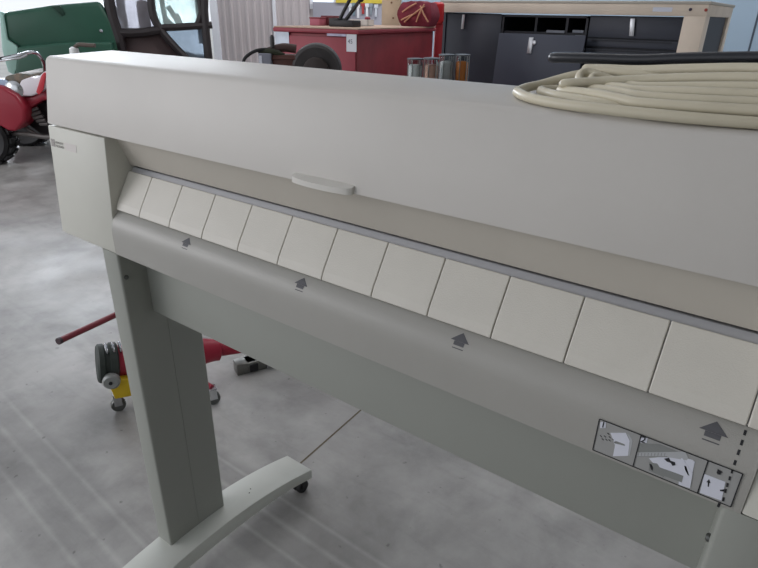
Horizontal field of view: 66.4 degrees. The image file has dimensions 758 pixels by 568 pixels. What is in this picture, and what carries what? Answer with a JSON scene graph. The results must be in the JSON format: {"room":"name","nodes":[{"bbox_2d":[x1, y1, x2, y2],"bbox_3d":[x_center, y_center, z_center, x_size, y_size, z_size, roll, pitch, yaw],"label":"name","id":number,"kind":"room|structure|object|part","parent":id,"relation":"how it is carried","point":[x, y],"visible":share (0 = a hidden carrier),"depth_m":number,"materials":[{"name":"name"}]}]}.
{"room":"garage workshop","nodes":[
{"label":"garage workshop","id":0,"kind":"room"},
{"bbox_2d":[0,76,689,567],"bbox_3d":[0.916,-1.052,5.589,23.000,0.120,22.000,18,30,32],"label":"floor","id":1,"kind":"structure","parent":0,"point":[75,490],"depth_m":1.85,"materials":[{"name":"concrete"}]},
{"bbox_2d":[0,50,52,163],"bbox_3d":[-3.278,-1.760,5.643,2.053,0.996,1.110,-2,25,-6],"label":"bike","id":2,"kind":"object","parent":1,"relation":"on","point":[23,95],"visible":0.49,"depth_m":5.20,"materials":[{"name":"red metal"}]},
{"bbox_3d":[-3.189,-1.966,5.044,0.245,0.066,0.048,-2,25,-6],"label":"brake lever","id":3,"kind":"part","parent":2,"relation":"part of","materials":[{"name":"silver metal"}]},
{"bbox_2d":[69,42,95,53],"bbox_3d":[-2.183,-1.244,4.417,0.239,1.106,0.160,1,25,0],"label":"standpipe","id":4,"kind":"object","parent":1,"relation":"on","point":[72,50],"visible":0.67,"depth_m":4.18,"materials":[{"name":"grey metal"}]},
{"bbox_3d":[-2.131,-1.724,4.193,0.155,0.044,0.027,1,25,0],"label":"spout","id":5,"kind":"part","parent":4,"relation":"part of","materials":[{"name":"grey"}]},
{"bbox_2d":[0,0,212,73],"bbox_3d":[-3.307,-3.359,7.257,2.368,2.500,1.640,-6,26,-16],"label":"tractor","id":6,"kind":"object","parent":1,"relation":"on","point":[162,27],"visible":0.46,"depth_m":6.71,"materials":[{"name":"teal metal"}]},
{"bbox_2d":[4,1,117,50],"bbox_3d":[-3.823,-3.087,7.295,1.171,0.846,1.500,-6,26,-16],"label":"hood","id":7,"kind":"object","parent":6,"relation":"attached to","point":[59,27],"depth_m":6.57,"materials":[{"name":"green metal"}]},
{"bbox_3d":[-3.074,-3.097,6.730,0.179,0.976,0.120,-6,26,-16],"label":"cab frame","id":8,"kind":"part","parent":6,"relation":"part of","materials":[{"name":"black metal"}]},
{"bbox_3d":[-2.825,-2.989,6.864,0.457,0.138,0.100,-6,26,-16],"label":"cab frame","id":9,"kind":"part","parent":6,"relation":"part of","materials":[{"name":"black metal"}]},
{"bbox_3d":[-2.764,-2.693,7.117,0.851,0.717,0.060,-6,26,-16],"label":"cab door panel","id":10,"kind":"part","parent":6,"relation":"part of","materials":[{"name":"brown metal"}]},
{"bbox_3d":[-2.501,-3.153,6.894,0.439,1.022,0.090,-6,26,-16],"label":"cab frame","id":11,"kind":"part","parent":6,"relation":"part of","materials":[{"name":"black metal"}]},
{"bbox_3d":[-2.331,-3.099,6.976,0.630,0.120,0.080,-6,26,-16],"label":"cab frame","id":12,"kind":"part","parent":6,"relation":"part of","materials":[{"name":"black metal"}]},
{"bbox_3d":[-2.171,-3.294,6.937,0.130,0.410,0.060,-6,26,-16],"label":"cab frame","id":13,"kind":"part","parent":6,"relation":"part of","materials":[{"name":"black metal"}]},
{"bbox_3d":[-2.074,-3.226,7.001,0.172,1.020,0.100,-6,26,-16],"label":"cab frame","id":14,"kind":"part","parent":6,"relation":"part of","materials":[{"name":"black"}]},
{"bbox_2d":[55,312,269,410],"bbox_3d":[-0.837,0.236,2.288,0.739,0.270,0.642,13,28,24],"label":"jack","id":15,"kind":"object","parent":1,"relation":"on","point":[111,371],"visible":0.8,"depth_m":2.10,"materials":[{"name":"red metal"}]},
{"bbox_3d":[-1.104,0.129,2.427,0.025,0.087,0.574,9,26,17],"label":"handle","id":16,"kind":"part","parent":15,"relation":"part of","materials":[{"name":"red metal"}]},
{"bbox_2d":[242,35,341,69],"bbox_3d":[-0.469,-0.743,3.277,0.523,1.222,0.210,0,25,-3],"label":"drum blower","id":17,"kind":"object","parent":1,"relation":"on","point":[312,55],"visible":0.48,"depth_m":3.01,"materials":[{"name":"grey paint"}]},
{"bbox_3d":[-0.490,-1.137,3.103,0.146,0.172,0.146,0,25,-3],"label":"motor","id":18,"kind":"part","parent":17,"relation":"part of","materials":[{"name":"red metal"}]},
{"bbox_2d":[300,410,360,462],"bbox_3d":[2.653,-1.220,5.885,0.006,0.005,17.500,17,29,30],"label":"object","id":19,"kind":"structure","parent":1,"relation":"in","point":[320,445],"depth_m":2.00,"materials":[{"name":"brown"}]},
{"bbox_2d":[273,25,435,76],"bbox_3d":[-0.134,-1.362,4.595,0.658,1.244,1.360,13,27,23],"label":"cabinet","id":20,"kind":"object","parent":1,"relation":"on","point":[379,49],"visible":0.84,"depth_m":3.92,"materials":[{"name":"red metal"}]},
{"bbox_3d":[-0.427,-1.127,4.047,0.598,1.109,0.012,13,27,23],"label":"panel","id":21,"kind":"part","parent":20,"relation":"part of","materials":[{"name":"red metal"}]},
{"bbox_2d":[274,25,435,29],"bbox_3d":[-0.123,-1.923,4.333,0.646,0.008,1.348,13,27,23],"label":"countertop","id":22,"kind":"structure","parent":20,"relation":"on","point":[301,26],"depth_m":3.94,"materials":[{"name":"beige wood"}]},
{"bbox_2d":[309,17,326,25],"bbox_3d":[-0.447,-1.931,4.260,0.089,0.056,0.104,13,27,23],"label":"box","id":23,"kind":"object","parent":22,"relation":"on","point":[314,21],"visible":1,"depth_m":4.22,"materials":[{"name":"red plastic"}]},
{"bbox_3d":[-0.446,-1.951,4.251,0.089,0.011,0.104,13,27,23],"label":"lid","id":24,"kind":"part","parent":23,"relation":"part of","materials":[{"name":"red plastic"}]},
{"bbox_2d":[321,16,338,25],"bbox_3d":[-0.357,-1.967,4.330,0.107,0.067,0.124,13,27,23],"label":"box","id":25,"kind":"object","parent":22,"relation":"on","point":[328,17],"visible":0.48,"depth_m":4.28,"materials":[{"name":"red plastic"}]},
{"bbox_3d":[-0.356,-1.992,4.319,0.107,0.014,0.124,13,27,23],"label":"lid","id":26,"kind":"part","parent":25,"relation":"part of","materials":[{"name":"red plastic"}]},
{"bbox_2d":[329,0,363,26],"bbox_3d":[-0.211,-1.879,3.973,0.254,0.214,0.120,13,27,23],"label":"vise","id":27,"kind":"object","parent":22,"relation":"on","point":[333,22],"visible":0.98,"depth_m":3.97,"materials":[{"name":"black metal"}]},
{"bbox_2d":[349,17,373,25],"bbox_3d":[-0.135,-2.020,4.455,0.164,0.066,0.100,13,27,23],"label":"tray","id":28,"kind":"object","parent":22,"relation":"on","point":[364,22],"visible":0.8,"depth_m":4.41,"materials":[{"name":"white plastic"}]},
{"bbox_2d":[397,1,439,26],"bbox_3d":[0.314,-2.166,4.647,0.295,0.184,0.247,13,27,23],"label":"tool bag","id":29,"kind":"object","parent":22,"relation":"on","point":[410,13],"visible":0.98,"depth_m":4.57,"materials":[{"name":"red fabric"}]},
{"bbox_2d":[382,0,401,25],"bbox_3d":[0.103,-2.132,5.125,0.167,2.200,0.043,11,27,20],"label":"wooden board","id":30,"kind":"object","parent":1,"relation":"on","point":[390,8],"visible":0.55,"depth_m":5.01,"materials":[{"name":"brown wood"}]},
{"bbox_2d":[46,50,757,567],"bbox_3d":[-0.031,0.290,0.991,1.423,1.296,0.729,18,30,32],"label":"wide format plotter","id":31,"kind":"object","parent":1,"relation":"on","point":[560,304],"depth_m":0.69,"materials":[{"name":"plastic"}]},
{"bbox_3d":[-0.472,0.259,1.328,0.053,0.770,0.166,18,30,32],"label":"leg","id":32,"kind":"part","parent":31,"relation":"part of","materials":[{"name":"grey paint"}]},
{"bbox_2d":[46,50,757,286],"bbox_3d":[-0.006,-0.210,0.781,1.423,0.126,0.218,18,30,32],"label":"hood","id":33,"kind":"object","parent":31,"relation":"attached to","point":[682,198],"depth_m":0.64,"materials":[{"name":"white plastic"}]},
{"bbox_3d":[-0.039,-0.109,0.781,1.032,0.056,0.046,18,30,32],"label":"recess panel","id":34,"kind":"part","parent":31,"relation":"part of","materials":[{"name":"plastic"}]},
{"bbox_3d":[0.305,-0.181,0.538,0.375,0.047,0.144,18,30,32],"label":"cable coil","id":35,"kind":"part","parent":31,"relation":"part of","materials":[{"name":"beige plastic"}]},
{"bbox_2d":[548,51,757,64],"bbox_3d":[0.337,-0.236,0.607,0.320,0.028,0.099,18,30,32],"label":"cable loop","id":36,"kind":"object","parent":31,"relation":"on","point":[729,56],"visible":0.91,"depth_m":0.60,"materials":[{"name":"black rubber"}]},
{"bbox_3d":[0.388,0.539,0.762,0.050,0.770,0.166,18,30,32],"label":"leg","id":37,"kind":"part","parent":31,"relation":"part of","materials":[{"name":"grey paint"}]},
{"bbox_2d":[433,2,443,61],"bbox_3d":[0.528,-1.854,5.453,0.236,1.434,0.240,1,25,0],"label":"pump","id":38,"kind":"object","parent":1,"relation":"on","point":[437,49],"visible":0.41,"depth_m":5.23,"materials":[{"name":"red metal"}]},
{"bbox_2d":[445,13,502,83],"bbox_3d":[1.074,-1.993,5.879,0.568,1.346,0.764,18,30,32],"label":"cabinet","id":39,"kind":"object","parent":1,"relation":"on","point":[476,35],"visible":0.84,"depth_m":5.42,"materials":[{"name":"black metal"}]},
{"bbox_3d":[0.787,-2.445,5.404,0.030,0.124,0.024,18,30,32],"label":"handle","id":40,"kind":"part","parent":39,"relation":"part of","materials":[{"name":"silver metal"}]},
{"bbox_2d":[492,33,585,85],"bbox_3d":[1.332,-1.558,5.132,0.768,1.199,0.136,18,30,32],"label":"door","id":41,"kind":"structure","parent":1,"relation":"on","point":[520,58],"depth_m":5.01,"materials":[{"name":"grey metal"}]},
{"bbox_2d":[501,14,589,67],"bbox_3d":[1.626,-1.817,5.524,0.778,1.346,0.750,18,30,32],"label":"open shelf unit","id":42,"kind":"object","parent":1,"relation":"on","point":[520,24],"visible":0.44,"depth_m":5.15,"materials":[{"name":"black metal"}]},
{"bbox_3d":[1.635,-2.301,5.306,0.735,0.020,0.700,18,30,32],"label":"shelf","id":43,"kind":"part","parent":42,"relation":"part of","materials":[{"name":"black metal"}]},
{"bbox_2d":[440,0,734,53],"bbox_3d":[1.849,-1.897,5.575,2.281,1.457,1.258,18,30,32],"label":"wooden bench","id":44,"kind":"object","parent":1,"relation":"on","point":[705,25],"visible":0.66,"depth_m":4.67,"materials":[{"name":"brown wood"}]},
{"bbox_3d":[0.962,-2.156,6.212,0.040,1.356,1.200,18,30,32],"label":"panel","id":45,"kind":"part","parent":44,"relation":"part of","materials":[{"name":"grey metal"}]},
{"bbox_3d":[1.501,-2.305,4.854,2.271,0.081,0.040,18,30,32],"label":"rail","id":46,"kind":"part","parent":44,"relation":"part of","materials":[{"name":"brown wood"}]},
{"bbox_2d":[440,0,734,7],"bbox_3d":[1.862,-2.549,5.273,2.281,0.020,1.255,18,30,32],"label":"countertop","id":47,"kind":"structure","parent":44,"relation":"on","point":[444,1],"depth_m":4.68,"materials":[{"name":"beige wood"}]},
{"bbox_3d":[2.345,-1.377,4.600,0.152,1.356,0.050,18,30,32],"label":"post","id":48,"kind":"part","parent":44,"relation":"part of","materials":[{"name":"brown wood"}]},
{"bbox_3d":[2.438,-1.389,4.629,0.040,1.356,0.110,18,30,32],"label":"post","id":49,"kind":"part","parent":44,"relation":"part of","materials":[{"name":"brown wood"}]},
{"bbox_3d":[2.739,-1.568,5.027,0.030,1.356,0.950,18,30,32],"label":"panel","id":50,"kind":"part","parent":44,"relation":"part of","materials":[{"name":"grey metal"}]},
{"bbox_3d":[2.770,-2.219,4.723,0.040,0.081,1.210,18,30,32],"label":"rail","id":51,"kind":"part","parent":44,"relation":"part of","materials":[{"name":"brown wood"}]},
{"bbox_3d":[3.073,-1.745,5.419,0.040,1.356,0.140,18,30,32],"label":"post","id":52,"kind":"part","parent":44,"relation":"part of","materials":[{"name":"brown wood"}]},
{"bbox_2d":[583,15,683,64],"bbox_3d":[2.223,-1.620,5.123,0.721,1.350,0.764,18,30,32],"label":"cabinet","id":53,"kind":"object","parent":1,"relation":"on","point":[606,34],"visible":0.31,"depth_m":4.62,"materials":[{"name":"black metal"}]},
{"bbox_3d":[2.016,-1.878,4.680,0.621,0.010,0.010,18,30,32],"label":"drawer pull","id":54,"kind":"part","parent":53,"relation":"part of","materials":[{"name":"black metal"}]},
{"bbox_3d":[2.027,-1.864,4.698,0.707,0.058,0.021,18,30,32],"label":"drawer","id":55,"kind":"part","parent":53,"relation":"part of","materials":[{"name":"black laminate"}]},
{"bbox_3d":[2.017,-1.946,4.649,0.621,0.010,0.010,18,30,32],"label":"drawer pull","id":56,"kind":"part","parent":53,"relation":"part of","materials":[{"name":"black metal"}]},
{"bbox_3d":[2.029,-1.932,4.667,0.707,0.058,0.021,18,30,32],"label":"drawer","id":57,"kind":"part","parent":53,"relation":"part of","materials":[{"name":"black metal"}]},
{"bbox_3d":[2.011,-2.038,4.602,0.049,0.127,0.024,18,30,32],"label":"handle","id":58,"kind":"part","parent":53,"relation":"part of","materials":[{"name":"silver metal"}]},
{"bbox_3d":[2.031,-2.040,4.616,0.707,0.156,0.021,18,30,32],"label":"door","id":59,"kind":"part","parent":53,"relation":"part of","materials":[{"name":"black metal"}]},
{"bbox_3d":[0.231,-0.375,2.717,0.393,1.055,0.402,0,25,-3],"label":"cart","id":60,"kind":"object","parent":1,"relation":"on","visible":0},
{"bbox_2d":[407,58,423,76],"bbox_3d":[0.148,-0.872,2.392,0.067,0.115,0.067,0,25,-3],"label":"glass jar","id":61,"kind":"object","parent":60,"relation":"on","point":[415,65],"visible":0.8,"depth_m":2.36,"materials":[{"name":"white"}]},
{"bbox_3d":[0.149,-0.920,2.369,0.067,0.007,0.067,0,25,-3],"label":"lid","id":62,"kind":"part","parent":61,"relation":"part of","materials":[{"name":"grey metal"}]},
{"bbox_2d":[423,57,439,78],"bbox_3d":[0.211,-0.853,2.349,0.067,0.121,0.067,0,25,-3],"label":"glass jar","id":63,"kind":"object","parent":60,"relation":"on","point":[431,65],"visible":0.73,"depth_m":2.32,"materials":[{"name":"white"}]},
{"bbox_3d":[0.212,-0.905,2.325,0.067,0.007,0.067,0,25,-3],"label":"lid","id":64,"kind":"part","parent":63,"relation":"part of","materials":[{"name":"grey metal"}]},
{"bbox_2d":[439,54,454,79],"bbox_3d":[0.283,-0.904,2.451,0.067,0.129,0.067,0,25,-3],"label":"glass jar","id":65,"kind":"object","parent":60,"relation":"on","point":[446,67],"visible":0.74,"depth_m":2.42,"materials":[{"name":"white"}]},
{"bbox_3d":[0.284,-0.959,2.425,0.067,0.008,0.067,0,25,-3],"label":"lid","id":66,"kind":"part","parent":65,"relation":"part of","materials":[{"name":"grey metal"}]},
{"bbox_2d":[454,54,469,80],"bbox_3d":[0.348,-0.897,2.436,0.062,0.131,0.062,0,25,-3],"label":"glass jar","id":67,"kind":"object","parent":60,"relation":"on","point":[462,61],"visible":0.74,"depth_m":2.41,"materials":[{"name":"orange"}]},
{"bbox_3d":[0.349,-0.953,2.410,0.062,0.008,0.062,0,25,-3],"label":"lid","id":68,"kind":"part","parent":67,"relation":"part of","materials":[{"name":"grey metal"}]},
{"bbox_2d":[217,0,757,62],"bbox_3d":[3.288,-4.629,7.304,11.721,5.000,0.117,5,25,9],"label":"wall","id":69,"kind":"structure","parent":0,"point":[246,26],"depth_m":8.51,"materials":[{"name":"silver metal"}]},
{"bbox_2d":[209,0,221,59],"bbox_3d":[-2.434,-5.130,8.135,0.110,5.000,0.045,5,25,9],"label":"trim","id":70,"kind":"structure","parent":69,"relation":"attached to","point":[213,4],"depth_m":8.72,"materials":[{"name":"white"}]},
{"bbox_2d":[272,0,276,44],"bbox_3d":[-1.508,-5.045,7.991,0.045,5.000,0.045,5,25,9],"label":"trim","id":71,"kind":"structure","parent":69,"relation":"attached to","point":[273,1],"depth_m":8.49,"materials":[{"name":"white metal"}]},
{"bbox_2d":[310,0,335,8],"bbox_3d":[-0.785,-4.347,8.161,0.400,0.858,0.060,5,25,9],"label":"trim","id":72,"kind":"structure","parent":69,"relation":"attached to","point":[311,1],"depth_m":8.31,"materials":[{"name":"white"}]},
{"bbox_2d":[313,0,332,1],"bbox_3d":[-0.786,-4.370,8.140,0.300,0.798,0.021,5,25,9],"label":"window","id":73,"kind":"structure","parent":69,"relation":"in","point":[313,0],"depth_m":8.28,"materials":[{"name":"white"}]},
{"bbox_2d":[313,0,381,24],"bbox_3d":[-0.442,-3.781,8.316,1.040,0.724,0.070,5,25,9],"label":"board","id":74,"kind":"object","parent":69,"relation":"attached to","point":[372,9],"visible":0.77,"depth_m":8.24,"materials":[{"name":"grey metal"}]},
{"bbox_2d":[748,14,757,50],"bbox_3d":[4.908,-4.460,7.009,0.024,5.000,0.006,5,25,9],"label":"trim","id":75,"kind":"structure","parent":69,"relation":"attached to","point":[756,21],"depth_m":7.56,"materials":[{"name":"grey"}]},
{"label":"outside","id":76,"kind":"structure","parent":0,"visible":0},
{"bbox_2d":[0,27,214,75],"bbox_3d":[-6.204,-5.991,15.893,90.000,0.110,100.000,18,30,32],"label":"ground","id":77,"kind":"structure","parent":76,"point":[3,67],"depth_m":17.10,"materials":[{"name":"grey concrete"}]}
]}

